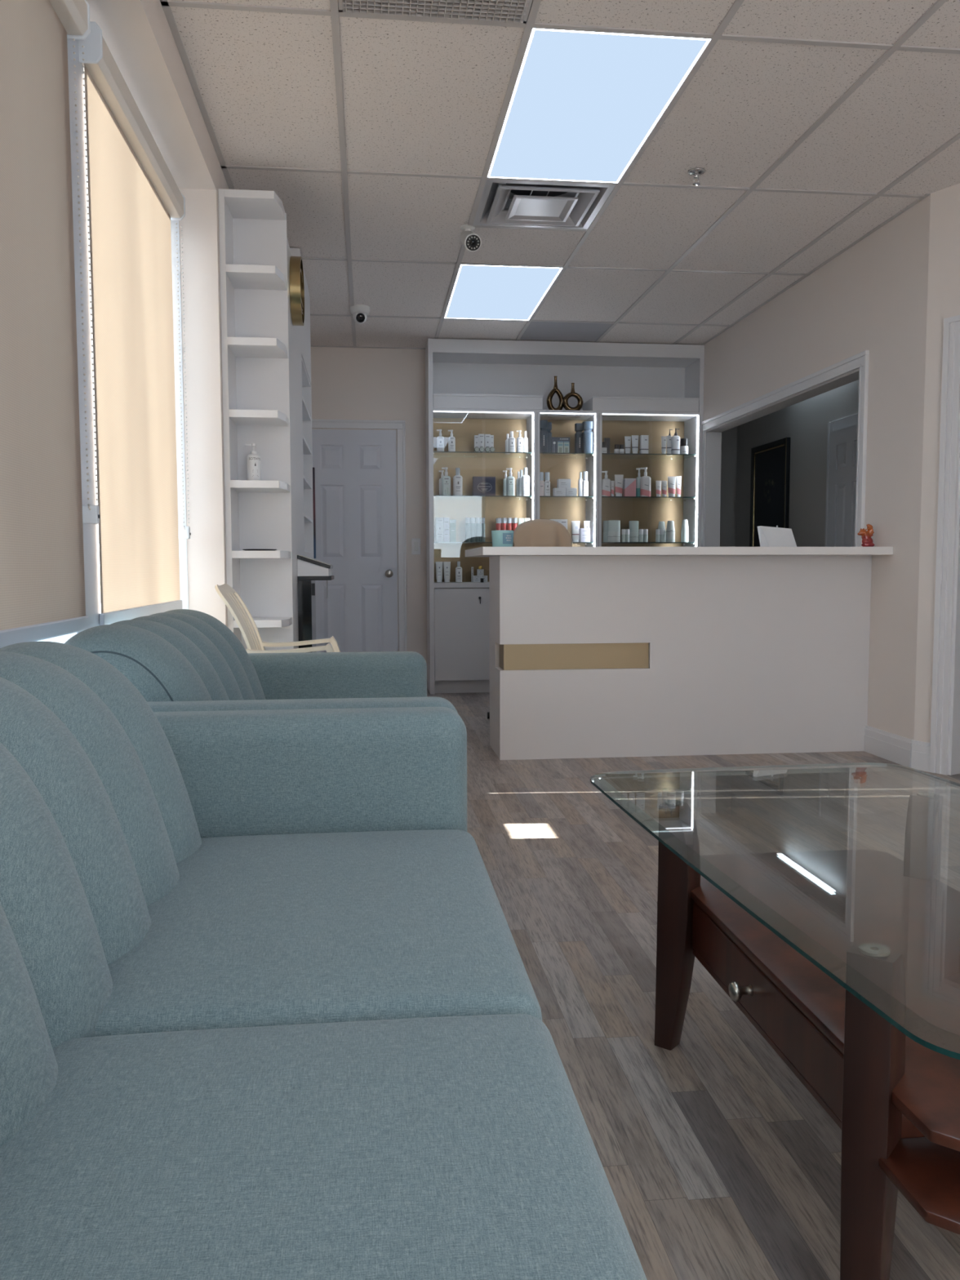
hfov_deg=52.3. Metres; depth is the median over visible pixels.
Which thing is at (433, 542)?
glass shelf
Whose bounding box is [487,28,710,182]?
ceiling light panel
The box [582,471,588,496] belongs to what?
bottle
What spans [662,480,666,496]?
tube
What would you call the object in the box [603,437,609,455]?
carton
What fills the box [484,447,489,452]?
jar
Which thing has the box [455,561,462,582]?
bottle
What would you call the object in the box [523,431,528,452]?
bottle
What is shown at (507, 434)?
bottle
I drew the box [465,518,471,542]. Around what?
bottle
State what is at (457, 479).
bottle
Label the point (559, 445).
carton
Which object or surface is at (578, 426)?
bottle
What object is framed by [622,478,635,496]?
carton
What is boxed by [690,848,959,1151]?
shelf
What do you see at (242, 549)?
dish
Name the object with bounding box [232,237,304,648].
wall panel
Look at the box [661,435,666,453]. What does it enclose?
tube
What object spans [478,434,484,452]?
carton
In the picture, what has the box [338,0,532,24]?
ceiling vent
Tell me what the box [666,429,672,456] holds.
pump bottle
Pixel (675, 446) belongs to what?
pump bottle
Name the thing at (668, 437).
tube
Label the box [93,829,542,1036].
seat cushion
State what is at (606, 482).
pump bottle
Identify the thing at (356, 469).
door
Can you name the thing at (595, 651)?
reception desk
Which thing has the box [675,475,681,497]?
tube
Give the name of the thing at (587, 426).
bottle
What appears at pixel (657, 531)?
jar
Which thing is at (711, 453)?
trim
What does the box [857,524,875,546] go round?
animal figurine
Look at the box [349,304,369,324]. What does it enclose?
dome camera
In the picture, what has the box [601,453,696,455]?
glass shelf
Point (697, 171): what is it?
sprinkler
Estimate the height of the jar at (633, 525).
0.170 m
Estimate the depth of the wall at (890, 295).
4.86 m
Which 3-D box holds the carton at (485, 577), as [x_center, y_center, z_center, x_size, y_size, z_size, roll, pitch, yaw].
[0.030,-0.472,7.538,0.052,0.050,0.042,-1,4,-6]
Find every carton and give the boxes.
[435,517,443,542]
[443,517,449,542]
[449,519,456,542]
[471,566,473,582]
[472,575,479,582]
[474,435,478,451]
[476,566,484,575]
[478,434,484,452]
[480,575,487,582]
[484,434,490,452]
[490,435,493,447]
[518,518,524,524]
[549,519,559,523]
[551,436,569,454]
[552,488,565,496]
[556,479,570,488]
[560,519,567,528]
[565,488,577,496]
[578,528,590,542]
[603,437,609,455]
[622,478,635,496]
[639,435,648,453]
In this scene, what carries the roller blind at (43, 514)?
attached to the window at (91, 544)
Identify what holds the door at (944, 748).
in the wall at (890, 295)
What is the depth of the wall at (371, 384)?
7.65 m
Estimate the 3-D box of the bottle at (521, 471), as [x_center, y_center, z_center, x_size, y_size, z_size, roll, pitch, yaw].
[0.323,-1.218,7.602,0.047,0.209,0.038,-1,4,-6]
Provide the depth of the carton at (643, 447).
7.58 m
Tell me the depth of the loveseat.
1.06 m
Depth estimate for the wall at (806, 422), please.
8.60 m
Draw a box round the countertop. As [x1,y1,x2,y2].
[465,546,893,556]
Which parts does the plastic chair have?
rail, armrest, armrest, leg, leg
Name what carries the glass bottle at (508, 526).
on the display cabinet
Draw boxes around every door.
[311,418,407,652]
[824,413,857,546]
[928,315,959,775]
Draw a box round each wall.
[85,0,241,635]
[311,346,488,688]
[703,183,959,742]
[720,379,858,546]
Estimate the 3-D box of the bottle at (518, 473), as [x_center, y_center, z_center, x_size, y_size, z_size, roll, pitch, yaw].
[0.303,-1.221,7.685,0.036,0.204,0.029,-1,4,-6]
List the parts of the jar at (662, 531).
lid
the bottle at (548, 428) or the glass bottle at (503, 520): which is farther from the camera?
the bottle at (548, 428)
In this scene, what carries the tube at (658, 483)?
on the display cabinet
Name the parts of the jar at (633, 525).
lid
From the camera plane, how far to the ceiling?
4.01 m
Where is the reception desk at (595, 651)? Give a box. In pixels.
[465,546,893,759]
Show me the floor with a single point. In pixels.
(718, 1162)
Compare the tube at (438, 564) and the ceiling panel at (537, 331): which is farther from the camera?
the tube at (438, 564)
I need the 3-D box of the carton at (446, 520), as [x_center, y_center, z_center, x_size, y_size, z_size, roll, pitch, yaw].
[-0.256,-0.843,7.478,0.044,0.186,0.035,-1,4,-6]
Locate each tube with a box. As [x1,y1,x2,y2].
[435,561,443,582]
[443,561,450,582]
[571,520,579,542]
[583,520,590,528]
[610,480,614,496]
[614,474,623,496]
[624,435,631,453]
[631,435,639,453]
[655,480,661,496]
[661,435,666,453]
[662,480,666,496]
[666,435,671,453]
[667,476,675,497]
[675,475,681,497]
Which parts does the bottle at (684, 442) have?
lid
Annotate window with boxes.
[36,39,100,643]
[84,83,188,608]
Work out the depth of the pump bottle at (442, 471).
7.52 m
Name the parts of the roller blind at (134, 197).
rail, pull chain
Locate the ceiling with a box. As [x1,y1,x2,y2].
[169,0,959,348]
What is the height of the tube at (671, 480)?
0.160 m
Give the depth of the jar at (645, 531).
7.64 m
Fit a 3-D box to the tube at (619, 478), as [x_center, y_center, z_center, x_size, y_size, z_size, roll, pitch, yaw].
[1.081,-1.200,7.604,0.050,0.171,0.050,3,5,38]
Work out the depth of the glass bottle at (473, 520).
7.49 m
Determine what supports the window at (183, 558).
in the wall at (138, 35)
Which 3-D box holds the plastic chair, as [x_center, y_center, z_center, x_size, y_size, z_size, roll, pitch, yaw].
[-0.714,0.234,3.831,0.598,0.909,0.442,-1,4,-6]
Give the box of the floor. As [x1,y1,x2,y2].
[426,688,959,1279]
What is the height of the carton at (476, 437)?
0.127 m
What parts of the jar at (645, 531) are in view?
lid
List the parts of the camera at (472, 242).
plate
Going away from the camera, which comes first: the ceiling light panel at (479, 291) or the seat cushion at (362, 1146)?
the seat cushion at (362, 1146)
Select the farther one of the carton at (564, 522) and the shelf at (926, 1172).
the carton at (564, 522)
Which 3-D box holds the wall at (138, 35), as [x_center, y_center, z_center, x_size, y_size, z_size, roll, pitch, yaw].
[-1.085,-0.565,2.610,0.345,2.676,10.100,-1,4,-6]
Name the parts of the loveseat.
backrest, arm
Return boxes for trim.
[701,350,869,546]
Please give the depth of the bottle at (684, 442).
7.61 m
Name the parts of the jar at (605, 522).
lid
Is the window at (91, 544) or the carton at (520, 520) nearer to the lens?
the window at (91, 544)
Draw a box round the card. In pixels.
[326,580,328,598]
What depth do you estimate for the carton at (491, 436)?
7.45 m
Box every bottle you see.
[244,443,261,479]
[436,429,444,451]
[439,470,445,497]
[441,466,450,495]
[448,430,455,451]
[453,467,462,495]
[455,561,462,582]
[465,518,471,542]
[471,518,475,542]
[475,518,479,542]
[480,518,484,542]
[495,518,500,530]
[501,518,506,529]
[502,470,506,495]
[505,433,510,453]
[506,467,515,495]
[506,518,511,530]
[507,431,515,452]
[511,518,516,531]
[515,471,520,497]
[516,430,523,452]
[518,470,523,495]
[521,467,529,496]
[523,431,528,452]
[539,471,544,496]
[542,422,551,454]
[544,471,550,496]
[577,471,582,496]
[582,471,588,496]
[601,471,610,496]
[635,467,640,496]
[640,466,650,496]
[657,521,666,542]
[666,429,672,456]
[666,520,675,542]
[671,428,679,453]
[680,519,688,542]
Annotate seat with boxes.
[64,608,457,713]
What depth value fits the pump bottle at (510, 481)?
7.49 m
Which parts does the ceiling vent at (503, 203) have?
plenum plate, plate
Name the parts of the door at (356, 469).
knob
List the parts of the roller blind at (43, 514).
rail, pull chain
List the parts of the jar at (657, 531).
lid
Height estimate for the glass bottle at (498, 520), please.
0.181 m
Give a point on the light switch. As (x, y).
(415, 542)
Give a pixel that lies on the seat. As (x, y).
(179, 660)
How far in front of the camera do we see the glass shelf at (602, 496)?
7.60 m
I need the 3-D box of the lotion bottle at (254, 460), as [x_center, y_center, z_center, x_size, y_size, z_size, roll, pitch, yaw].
[-0.992,-0.777,4.290,0.061,0.171,0.060,3,5,39]
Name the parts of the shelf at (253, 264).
panel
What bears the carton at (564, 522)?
on the display cabinet
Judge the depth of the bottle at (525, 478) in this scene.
7.50 m
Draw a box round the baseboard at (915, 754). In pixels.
[863,725,930,771]
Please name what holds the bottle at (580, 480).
on the display cabinet
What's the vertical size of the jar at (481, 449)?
0.040 m
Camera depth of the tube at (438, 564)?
7.49 m
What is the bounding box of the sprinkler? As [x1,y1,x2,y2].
[687,167,705,186]
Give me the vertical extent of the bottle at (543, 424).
0.246 m
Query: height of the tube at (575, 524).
0.169 m
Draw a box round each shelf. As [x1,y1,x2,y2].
[217,188,293,650]
[289,248,313,559]
[433,451,532,453]
[433,495,532,497]
[433,542,492,542]
[539,452,594,453]
[539,496,594,497]
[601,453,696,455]
[601,496,696,497]
[601,542,695,542]
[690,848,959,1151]
[878,1137,959,1234]
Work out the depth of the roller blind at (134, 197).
3.15 m
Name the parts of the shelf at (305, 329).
panel, panel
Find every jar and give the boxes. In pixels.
[479,446,484,452]
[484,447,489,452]
[489,446,494,452]
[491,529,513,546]
[601,441,606,453]
[603,520,608,542]
[607,520,620,542]
[613,444,619,453]
[619,444,624,453]
[621,528,625,542]
[625,528,629,542]
[628,520,638,542]
[638,528,643,542]
[643,528,648,542]
[655,528,660,542]
[659,528,664,542]
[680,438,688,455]
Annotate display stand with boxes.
[757,525,796,546]
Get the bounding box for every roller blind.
[0,0,100,648]
[78,21,191,625]
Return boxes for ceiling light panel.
[444,264,562,320]
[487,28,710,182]
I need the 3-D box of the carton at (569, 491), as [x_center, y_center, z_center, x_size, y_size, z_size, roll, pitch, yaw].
[0.703,-1.143,7.565,0.082,0.063,0.060,-1,4,-6]
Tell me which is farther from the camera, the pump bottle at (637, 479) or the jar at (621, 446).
the pump bottle at (637, 479)
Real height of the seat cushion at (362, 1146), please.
0.183 m
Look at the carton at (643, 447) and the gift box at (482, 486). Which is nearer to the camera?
the gift box at (482, 486)
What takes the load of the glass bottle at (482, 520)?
on the display cabinet
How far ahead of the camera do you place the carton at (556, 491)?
7.53 m
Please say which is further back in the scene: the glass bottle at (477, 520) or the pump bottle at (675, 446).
the pump bottle at (675, 446)
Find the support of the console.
on the floor
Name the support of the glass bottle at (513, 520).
on the display cabinet
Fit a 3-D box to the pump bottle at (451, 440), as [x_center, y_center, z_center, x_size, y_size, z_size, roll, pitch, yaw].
[-0.216,-1.513,7.433,0.054,0.166,0.042,-1,4,-6]
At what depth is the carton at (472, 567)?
7.60 m
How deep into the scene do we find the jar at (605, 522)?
7.68 m
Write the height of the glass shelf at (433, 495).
0.008 m
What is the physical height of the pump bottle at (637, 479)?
0.232 m
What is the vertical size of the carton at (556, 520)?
0.175 m
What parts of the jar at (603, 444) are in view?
lid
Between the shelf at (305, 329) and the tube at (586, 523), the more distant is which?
the tube at (586, 523)
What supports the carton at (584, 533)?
on the display cabinet
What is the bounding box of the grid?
[160,0,959,349]
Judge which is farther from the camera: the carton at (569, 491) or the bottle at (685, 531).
the bottle at (685, 531)
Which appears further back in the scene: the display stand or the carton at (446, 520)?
the carton at (446, 520)
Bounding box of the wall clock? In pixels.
[289,256,304,325]
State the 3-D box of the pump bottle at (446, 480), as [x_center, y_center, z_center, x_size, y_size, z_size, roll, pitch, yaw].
[-0.258,-1.207,7.451,0.067,0.214,0.053,-1,4,-6]
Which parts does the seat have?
backrest, arm, arm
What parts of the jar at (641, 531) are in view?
lid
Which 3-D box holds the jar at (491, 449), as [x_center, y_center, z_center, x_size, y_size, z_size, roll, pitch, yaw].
[0.091,-1.454,7.470,0.041,0.041,0.056,-1,4,-6]
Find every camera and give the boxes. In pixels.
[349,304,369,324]
[459,224,481,251]
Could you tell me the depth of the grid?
4.00 m
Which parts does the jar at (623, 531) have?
lid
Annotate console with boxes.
[297,554,333,652]
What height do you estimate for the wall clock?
0.310 m
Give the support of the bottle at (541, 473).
on the display cabinet
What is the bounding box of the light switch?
[411,537,420,554]
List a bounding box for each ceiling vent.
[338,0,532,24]
[472,179,615,229]
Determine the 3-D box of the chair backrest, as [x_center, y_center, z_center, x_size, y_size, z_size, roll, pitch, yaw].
[0.371,-0.489,5.819,0.359,0.462,0.183,-1,4,-6]
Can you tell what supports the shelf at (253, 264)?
on the floor
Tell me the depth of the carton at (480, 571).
7.51 m
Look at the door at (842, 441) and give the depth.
7.71 m
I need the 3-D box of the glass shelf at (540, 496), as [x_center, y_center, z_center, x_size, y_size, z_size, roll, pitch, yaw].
[0.651,-1.115,7.675,0.434,0.008,0.313,-1,4,-6]
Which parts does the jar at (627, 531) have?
lid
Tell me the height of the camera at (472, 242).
0.151 m
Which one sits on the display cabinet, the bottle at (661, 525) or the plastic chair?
the bottle at (661, 525)
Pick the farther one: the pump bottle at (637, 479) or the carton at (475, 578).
the pump bottle at (637, 479)
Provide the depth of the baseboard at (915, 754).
4.80 m
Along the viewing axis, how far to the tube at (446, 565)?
7.49 m
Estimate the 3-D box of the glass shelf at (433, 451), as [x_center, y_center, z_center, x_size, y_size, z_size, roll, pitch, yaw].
[0.008,-1.437,7.578,0.764,0.008,0.313,-1,4,-6]
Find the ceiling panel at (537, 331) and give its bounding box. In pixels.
[520,321,613,341]
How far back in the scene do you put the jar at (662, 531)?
7.66 m
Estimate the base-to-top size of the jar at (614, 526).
0.170 m
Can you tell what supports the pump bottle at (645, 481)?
on the display cabinet
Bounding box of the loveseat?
[0,641,647,1279]
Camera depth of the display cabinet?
7.71 m
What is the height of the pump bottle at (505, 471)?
0.204 m
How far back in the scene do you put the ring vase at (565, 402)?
7.54 m
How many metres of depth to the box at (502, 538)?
4.92 m
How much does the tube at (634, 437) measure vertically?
0.144 m
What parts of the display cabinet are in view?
panel, board, cabinet door, panel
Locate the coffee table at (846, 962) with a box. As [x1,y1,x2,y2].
[590,762,959,1279]
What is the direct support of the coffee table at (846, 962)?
on the floor
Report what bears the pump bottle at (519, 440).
on the display cabinet
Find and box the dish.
[242,549,276,551]
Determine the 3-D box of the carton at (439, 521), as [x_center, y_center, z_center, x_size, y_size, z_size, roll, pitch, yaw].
[-0.309,-0.842,7.472,0.057,0.186,0.046,-1,4,-6]
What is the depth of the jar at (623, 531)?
7.62 m
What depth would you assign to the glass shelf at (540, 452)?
7.49 m
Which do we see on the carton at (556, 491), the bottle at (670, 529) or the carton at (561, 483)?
the carton at (561, 483)
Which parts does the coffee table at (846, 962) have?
leg, drawer knob, drawer, apron rail, glass, leg, leg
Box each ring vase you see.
[546,376,564,409]
[562,382,582,410]
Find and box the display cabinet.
[425,338,704,693]
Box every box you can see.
[472,476,495,495]
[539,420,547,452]
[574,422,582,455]
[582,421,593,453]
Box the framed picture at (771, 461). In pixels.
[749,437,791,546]
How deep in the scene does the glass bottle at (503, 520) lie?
7.51 m
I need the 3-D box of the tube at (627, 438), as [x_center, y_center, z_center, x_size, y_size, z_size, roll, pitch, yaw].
[1.148,-1.513,7.589,0.037,0.136,0.037,3,5,38]
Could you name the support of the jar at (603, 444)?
on the display cabinet
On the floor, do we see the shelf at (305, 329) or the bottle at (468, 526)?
the shelf at (305, 329)
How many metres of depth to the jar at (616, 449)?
7.57 m
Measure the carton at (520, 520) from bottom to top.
0.183 m
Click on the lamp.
(549, 415)
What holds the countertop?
on the reception desk at (595, 651)
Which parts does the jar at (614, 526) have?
lid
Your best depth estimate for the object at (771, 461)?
9.11 m
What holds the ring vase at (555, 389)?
on the display cabinet
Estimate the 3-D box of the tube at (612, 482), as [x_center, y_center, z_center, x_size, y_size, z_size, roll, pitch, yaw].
[1.032,-1.177,7.601,0.021,0.124,0.021,3,5,38]
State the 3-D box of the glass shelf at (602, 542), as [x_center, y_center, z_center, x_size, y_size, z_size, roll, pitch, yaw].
[1.295,-0.770,7.774,0.764,0.008,0.313,-1,4,-6]
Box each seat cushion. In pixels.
[0,1013,647,1279]
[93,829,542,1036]
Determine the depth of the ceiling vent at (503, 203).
4.65 m
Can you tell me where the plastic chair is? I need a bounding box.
[214,583,340,653]
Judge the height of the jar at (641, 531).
0.101 m

